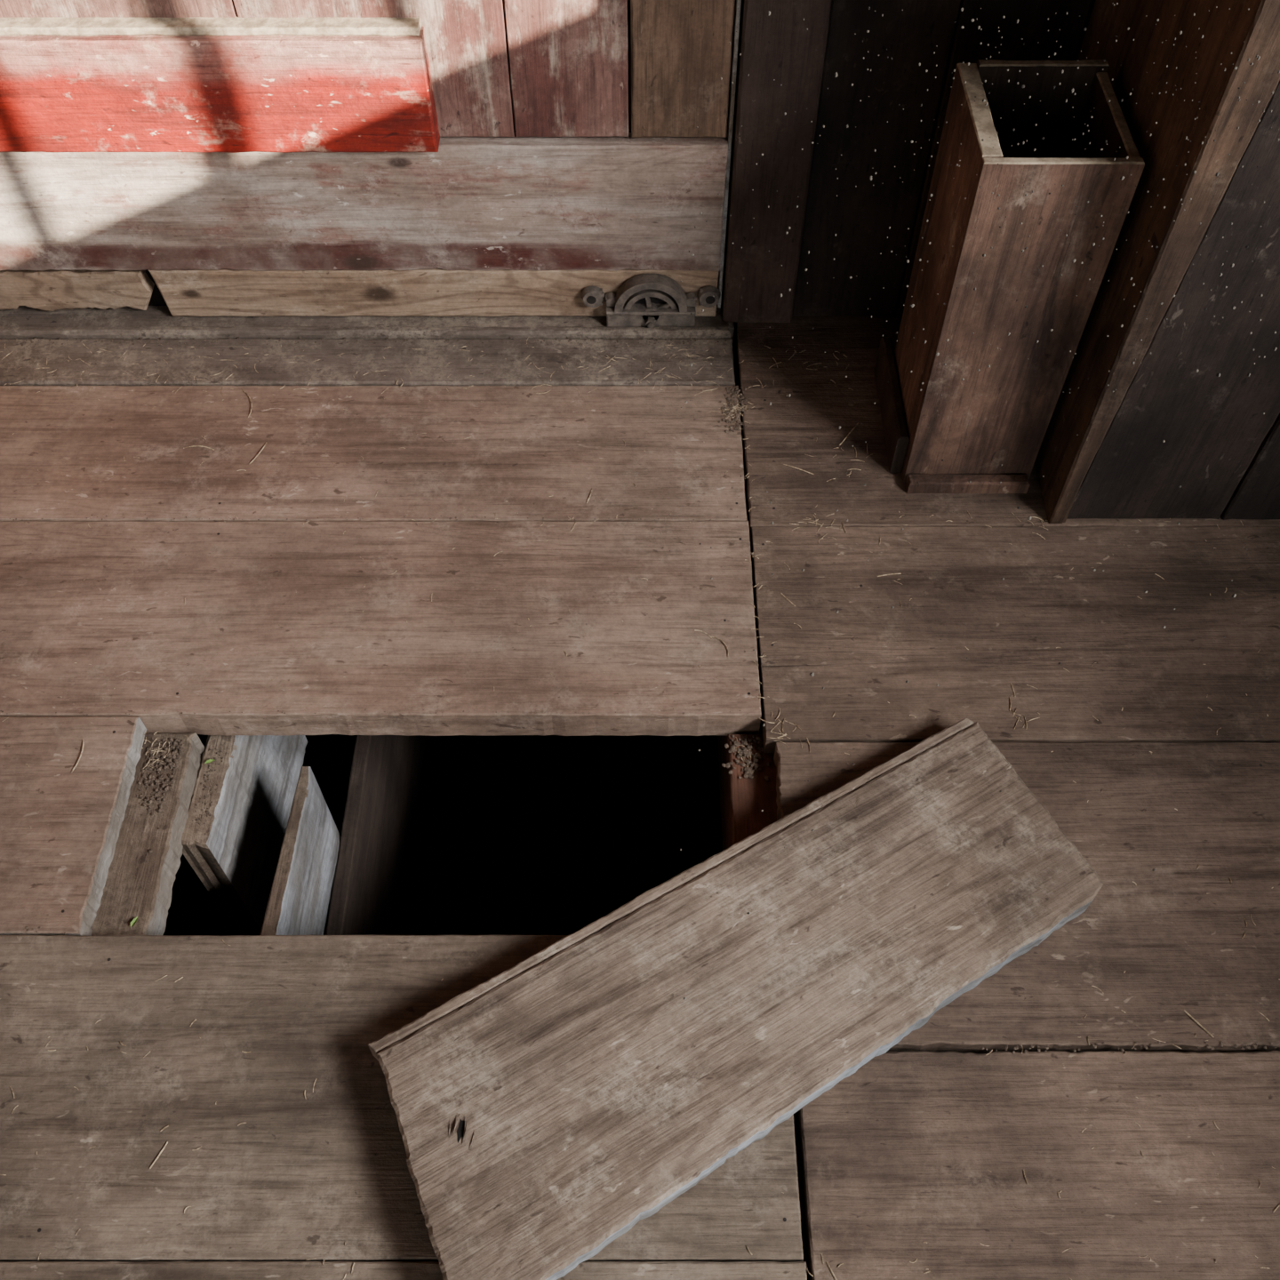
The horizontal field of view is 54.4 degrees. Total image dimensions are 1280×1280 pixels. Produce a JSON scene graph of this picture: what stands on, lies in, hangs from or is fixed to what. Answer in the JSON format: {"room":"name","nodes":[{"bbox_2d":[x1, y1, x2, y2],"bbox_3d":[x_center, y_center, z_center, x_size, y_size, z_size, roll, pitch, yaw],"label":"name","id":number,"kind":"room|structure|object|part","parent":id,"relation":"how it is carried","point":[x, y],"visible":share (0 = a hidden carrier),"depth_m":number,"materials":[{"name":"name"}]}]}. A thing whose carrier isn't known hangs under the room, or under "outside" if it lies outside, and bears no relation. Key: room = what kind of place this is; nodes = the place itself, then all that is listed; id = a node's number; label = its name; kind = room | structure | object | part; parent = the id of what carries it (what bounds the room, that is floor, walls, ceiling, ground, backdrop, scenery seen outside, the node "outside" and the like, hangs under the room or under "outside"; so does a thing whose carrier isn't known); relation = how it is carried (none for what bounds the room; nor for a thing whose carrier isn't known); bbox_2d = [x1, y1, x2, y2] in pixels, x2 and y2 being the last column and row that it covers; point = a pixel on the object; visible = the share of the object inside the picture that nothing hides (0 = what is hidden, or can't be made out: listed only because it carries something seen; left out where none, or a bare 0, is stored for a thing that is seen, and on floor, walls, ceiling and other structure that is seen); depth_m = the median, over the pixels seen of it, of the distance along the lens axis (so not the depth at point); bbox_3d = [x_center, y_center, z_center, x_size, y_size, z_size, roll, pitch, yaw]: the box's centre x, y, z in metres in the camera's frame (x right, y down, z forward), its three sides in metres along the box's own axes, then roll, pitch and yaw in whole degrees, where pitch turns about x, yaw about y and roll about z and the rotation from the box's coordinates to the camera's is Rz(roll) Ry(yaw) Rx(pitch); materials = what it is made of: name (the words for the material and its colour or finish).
{"room":"farm building","nodes":[
{"label":"farm building","id":0,"kind":"room"},
{"bbox_2d":[0,322,736,354],"bbox_3d":[-0.300,1.405,1.264,4.000,0.910,4.420,0,55,0],"label":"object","id":1,"kind":"object","parent":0,"point":[734,332],"depth_m":2.08,"materials":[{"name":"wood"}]},
{"bbox_3d":[-1.024,-0.508,2.094,2.352,0.040,0.020,0,55,0],"label":"track strip","id":2,"kind":"part","parent":1,"relation":"part of","materials":[{"name":"brown wood"}]},
{"bbox_2d":[0,305,734,343],"bbox_3d":[-1.021,-0.539,2.121,2.358,0.032,0.060,0,55,0],"label":"track bed","id":3,"kind":"object","parent":1,"relation":"on","point":[23,316],"visible":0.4,"depth_m":2.10,"materials":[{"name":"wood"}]},
{"bbox_2d":[0,269,154,311],"bbox_3d":[-1.356,-0.587,2.078,1.088,0.092,0.021,0,55,0],"label":"wooden plank","id":4,"kind":"object","parent":3,"relation":"on","point":[50,290],"visible":0.88,"depth_m":2.07,"materials":[{"name":"brown wood"}]},
{"bbox_2d":[0,132,727,271],"bbox_3d":[-0.885,-0.678,1.939,2.030,0.227,0.035,0,55,0],"label":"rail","id":5,"kind":"object","parent":3,"relation":"on","point":[539,204],"visible":0.87,"depth_m":1.92,"materials":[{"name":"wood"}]},
{"bbox_2d":[0,0,237,17],"bbox_3d":[-0.715,-1.222,1.190,0.328,1.618,0.019,0,55,0],"label":"board","id":6,"kind":"object","parent":5,"relation":"on","point":[8,8],"visible":0.06,"depth_m":1.69,"materials":[{"name":"red wood"}]},
{"bbox_2d":[0,25,439,152],"bbox_3d":[-1.098,-0.778,1.764,1.604,0.169,0.044,0,55,0],"label":"plank","id":7,"kind":"object","parent":5,"relation":"on","point":[59,93],"visible":0.89,"depth_m":1.74,"materials":[{"name":"red wood"}]},
{"bbox_2d":[0,16,421,36],"bbox_3d":[-1.100,-0.836,1.694,1.600,0.013,0.032,0,55,0],"label":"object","id":8,"kind":"structure","parent":7,"relation":"on","point":[54,26],"depth_m":1.69,"materials":[{"name":"white wood"}]},
{"bbox_2d":[232,0,515,136],"bbox_3d":[-0.367,-1.222,1.190,0.363,1.618,0.019,0,55,0],"label":"board","id":9,"kind":"object","parent":5,"relation":"on","point":[466,40],"visible":0.44,"depth_m":1.73,"materials":[{"name":"red wood"}]},
{"bbox_2d":[504,0,628,136],"bbox_3d":[-0.100,-1.222,1.190,0.167,1.618,0.019,0,55,0],"label":"board","id":10,"kind":"object","parent":5,"relation":"on","point":[568,59],"visible":1,"depth_m":1.75,"materials":[{"name":"red wood"}]},
{"bbox_2d":[630,0,735,137],"bbox_3d":[0.058,-1.221,1.189,0.141,1.618,0.022,0,55,0],"label":"board","id":11,"kind":"object","parent":5,"relation":"on","point":[661,105],"visible":0.99,"depth_m":1.75,"materials":[{"name":"brown wood"}]},
{"bbox_2d":[717,0,741,308],"bbox_3d":[0.133,-1.172,1.254,0.006,2.080,0.025,0,55,0],"label":"strip","id":12,"kind":"object","parent":5,"relation":"attached to","point":[738,2],"visible":0.86,"depth_m":1.82,"materials":[{"name":"brown wood"}]},
{"bbox_2d":[721,0,831,322],"bbox_3d":[0.198,-1.218,1.177,0.117,2.302,0.039,0,55,0],"label":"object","id":13,"kind":"structure","parent":3,"relation":"on","point":[755,279],"depth_m":1.84,"materials":[{"name":"brown wood"}]},
{"bbox_2d":[0,338,735,386],"bbox_3d":[-1.023,-0.451,2.059,2.354,0.031,0.110,0,55,0],"label":"board","id":14,"kind":"object","parent":1,"relation":"on","point":[275,368],"visible":0.78,"depth_m":2.04,"materials":[{"name":"brown wood"}]},
{"bbox_2d":[148,268,718,316],"bbox_3d":[-0.336,-0.585,2.071,0.928,0.096,0.031,0,55,0],"label":"wooden plank","id":15,"kind":"object","parent":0,"point":[431,292],"depth_m":2.06,"materials":[{"name":"brown wood"}]},
{"bbox_2d":[144,0,1095,316],"bbox_3d":[-0.300,-1.309,1.119,3.800,2.502,0.088,0,55,0],"label":"wall","id":16,"kind":"structure","parent":0,"point":[860,216],"depth_m":1.82,"materials":[{"name":"black wood"}]},
{"bbox_2d":[581,272,719,327],"bbox_3d":[0.018,-0.549,2.059,0.230,0.115,0.033,0,55,0],"label":"roller","id":17,"kind":"object","parent":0,"point":[651,300],"depth_m":2.05,"materials":[{"name":"grey metal"}]},
{"bbox_2d":[669,2,1279,999],"bbox_3d":[0.320,-0.222,0.852,0.599,0.430,0.849,0,55,0],"label":"dust motes","id":18,"kind":"object","parent":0,"point":[868,8],"visible":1,"depth_m":0.86,"materials":[{"name":"white"}]},
{"bbox_3d":[-0.300,1.589,1.538,4.000,0.050,4.400,0,55,0],"label":"soil","id":19,"kind":"object","parent":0,"visible":0},
{"bbox_2d":[91,354,808,1279],"bbox_3d":[-0.250,1.349,1.237,2.500,0.709,4.040,0,55,0],"label":"joist","id":20,"kind":"object","parent":19,"relation":"on","point":[370,892],"visible":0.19,"depth_m":1.68,"materials":[{"name":"brown wood"}]},
{"bbox_2d":[0,716,146,935],"bbox_3d":[-1.431,0.234,1.575,1.536,0.035,0.303,0,55,0],"label":"board","id":21,"kind":"object","parent":20,"relation":"on","point":[76,818],"visible":0.97,"depth_m":1.57,"materials":[{"name":"brown wood"}]},
{"bbox_2d":[181,735,307,932],"bbox_3d":[-0.575,0.218,1.831,0.047,0.285,0.330,2,55,2],"label":"plank","id":22,"kind":"object","parent":20,"relation":"attached to","point":[236,858],"visible":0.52,"depth_m":1.76,"materials":[{"name":"grey wood"}]},
{"bbox_2d":[259,766,340,935],"bbox_3d":[-0.465,0.397,1.768,0.025,0.340,0.308,3,55,2],"label":"wooden plank","id":23,"kind":"structure","parent":20,"relation":"attached to","point":[299,902],"depth_m":1.70,"materials":[{"name":"grey wood"}]},
{"bbox_2d":[0,385,747,521],"bbox_3d":[-1.020,-0.285,1.945,2.358,0.035,0.288,0,55,0],"label":"board","id":24,"kind":"object","parent":20,"relation":"on","point":[66,434],"visible":0.77,"depth_m":1.92,"materials":[{"name":"brown wood"}]},
{"bbox_2d":[0,520,761,735],"bbox_3d":[-1.019,-0.023,1.769,2.361,0.053,0.340,0,55,0],"label":"board","id":25,"kind":"object","parent":20,"relation":"on","point":[237,628],"visible":0.98,"depth_m":1.73,"materials":[{"name":"brown wood"}]},
{"bbox_2d":[0,934,803,1262],"bbox_3d":[-1.016,0.500,1.385,2.366,0.035,0.349,0,55,0],"label":"board","id":26,"kind":"object","parent":20,"relation":"on","point":[306,1009],"visible":0.61,"depth_m":1.35,"materials":[{"name":"brown wood"}]},
{"bbox_2d":[37,399,1262,1231],"bbox_3d":[0.055,0.165,1.601,1.494,0.001,1.354,0,55,0],"label":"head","id":27,"kind":"object","parent":26,"relation":"attached to","point":[218,533],"visible":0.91,"depth_m":1.64},
{"bbox_2d":[0,1261,807,1279],"bbox_3d":[-1.015,0.782,1.184,2.368,0.035,0.341,0,55,0],"label":"board","id":28,"kind":"object","parent":20,"relation":"on","point":[9,1270],"visible":0.8,"depth_m":1.26,"materials":[{"name":"brown wood"}]},
{"bbox_2d":[0,336,1279,1279],"bbox_3d":[-0.045,0.107,1.687,2.125,0.079,1.521,0,55,0],"label":"debris","id":29,"kind":"object","parent":20,"relation":"on","point":[749,772],"visible":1,"depth_m":1.66,"materials":[{"name":"plant"}]},
{"bbox_2d":[734,313,1279,540],"bbox_3d":[0.881,-0.360,1.998,1.437,0.035,0.493,0,55,0],"label":"board","id":30,"kind":"object","parent":20,"relation":"on","point":[777,437],"visible":0.34,"depth_m":1.94,"materials":[{"name":"brown wood"}]},
{"bbox_2d":[873,59,1144,493],"bbox_3d":[0.485,-0.488,1.731,0.206,0.549,0.265,0,55,0],"label":"wooden box","id":31,"kind":"object","parent":30,"relation":"on","point":[1008,412],"visible":0.99,"depth_m":1.62,"materials":[{"name":"brown wood"}]},
{"bbox_2d":[1078,0,1163,115],"bbox_3d":[0.619,-1.176,1.023,0.023,2.500,0.217,0,55,0],"label":"board","id":32,"kind":"object","parent":30,"relation":"on","point":[1108,22],"visible":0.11,"depth_m":1.57,"materials":[{"name":"brown wood"}]},
{"bbox_2d":[1034,0,1279,523],"bbox_3d":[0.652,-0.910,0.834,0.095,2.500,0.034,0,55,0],"label":"board","id":33,"kind":"object","parent":30,"relation":"on","point":[1182,237],"visible":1,"depth_m":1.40,"materials":[{"name":"brown wood"}]},
{"bbox_2d":[1066,80,1279,519],"bbox_3d":[0.744,-0.914,0.836,0.232,2.500,0.024,0,55,0],"label":"board","id":34,"kind":"object","parent":30,"relation":"on","point":[1199,416],"visible":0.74,"depth_m":1.63,"materials":[{"name":"brown wood"}]},
{"bbox_2d":[1220,413,1279,519],"bbox_3d":[0.954,-0.913,0.836,0.181,2.500,0.026,0,55,0],"label":"board","id":35,"kind":"object","parent":30,"relation":"on","point":[1257,495],"visible":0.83,"depth_m":1.79,"materials":[{"name":"brown wood"}]},
{"bbox_2d":[750,526,1279,752],"bbox_3d":[0.882,-0.009,1.748,1.435,0.035,0.366,0,55,0],"label":"board","id":36,"kind":"object","parent":20,"relation":"on","point":[863,655],"visible":0.86,"depth_m":1.73,"materials":[{"name":"brown wood"}]},
{"bbox_2d":[773,742,1279,1053],"bbox_3d":[0.886,0.305,1.523,1.428,0.035,0.400,0,55,0],"label":"board","id":37,"kind":"object","parent":20,"relation":"on","point":[1176,935],"visible":0.52,"depth_m":1.50,"materials":[{"name":"brown wood"}]},
{"bbox_2d":[368,717,1103,1279],"bbox_3d":[0.128,0.388,1.402,0.877,0.044,0.305,-25,58,-18],"label":"wooden floorboards","id":38,"kind":"object","parent":37,"relation":"on","point":[551,1107],"visible":1,"depth_m":1.37,"materials":[{"name":"brown wood"}]},
{"bbox_2d":[796,1050,1279,1279],"bbox_3d":[0.887,0.621,1.298,1.424,0.035,0.374,0,55,0],"label":"board","id":39,"kind":"object","parent":20,"relation":"on","point":[896,1156],"visible":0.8,"depth_m":1.32,"materials":[{"name":"brown wood"}]}
]}

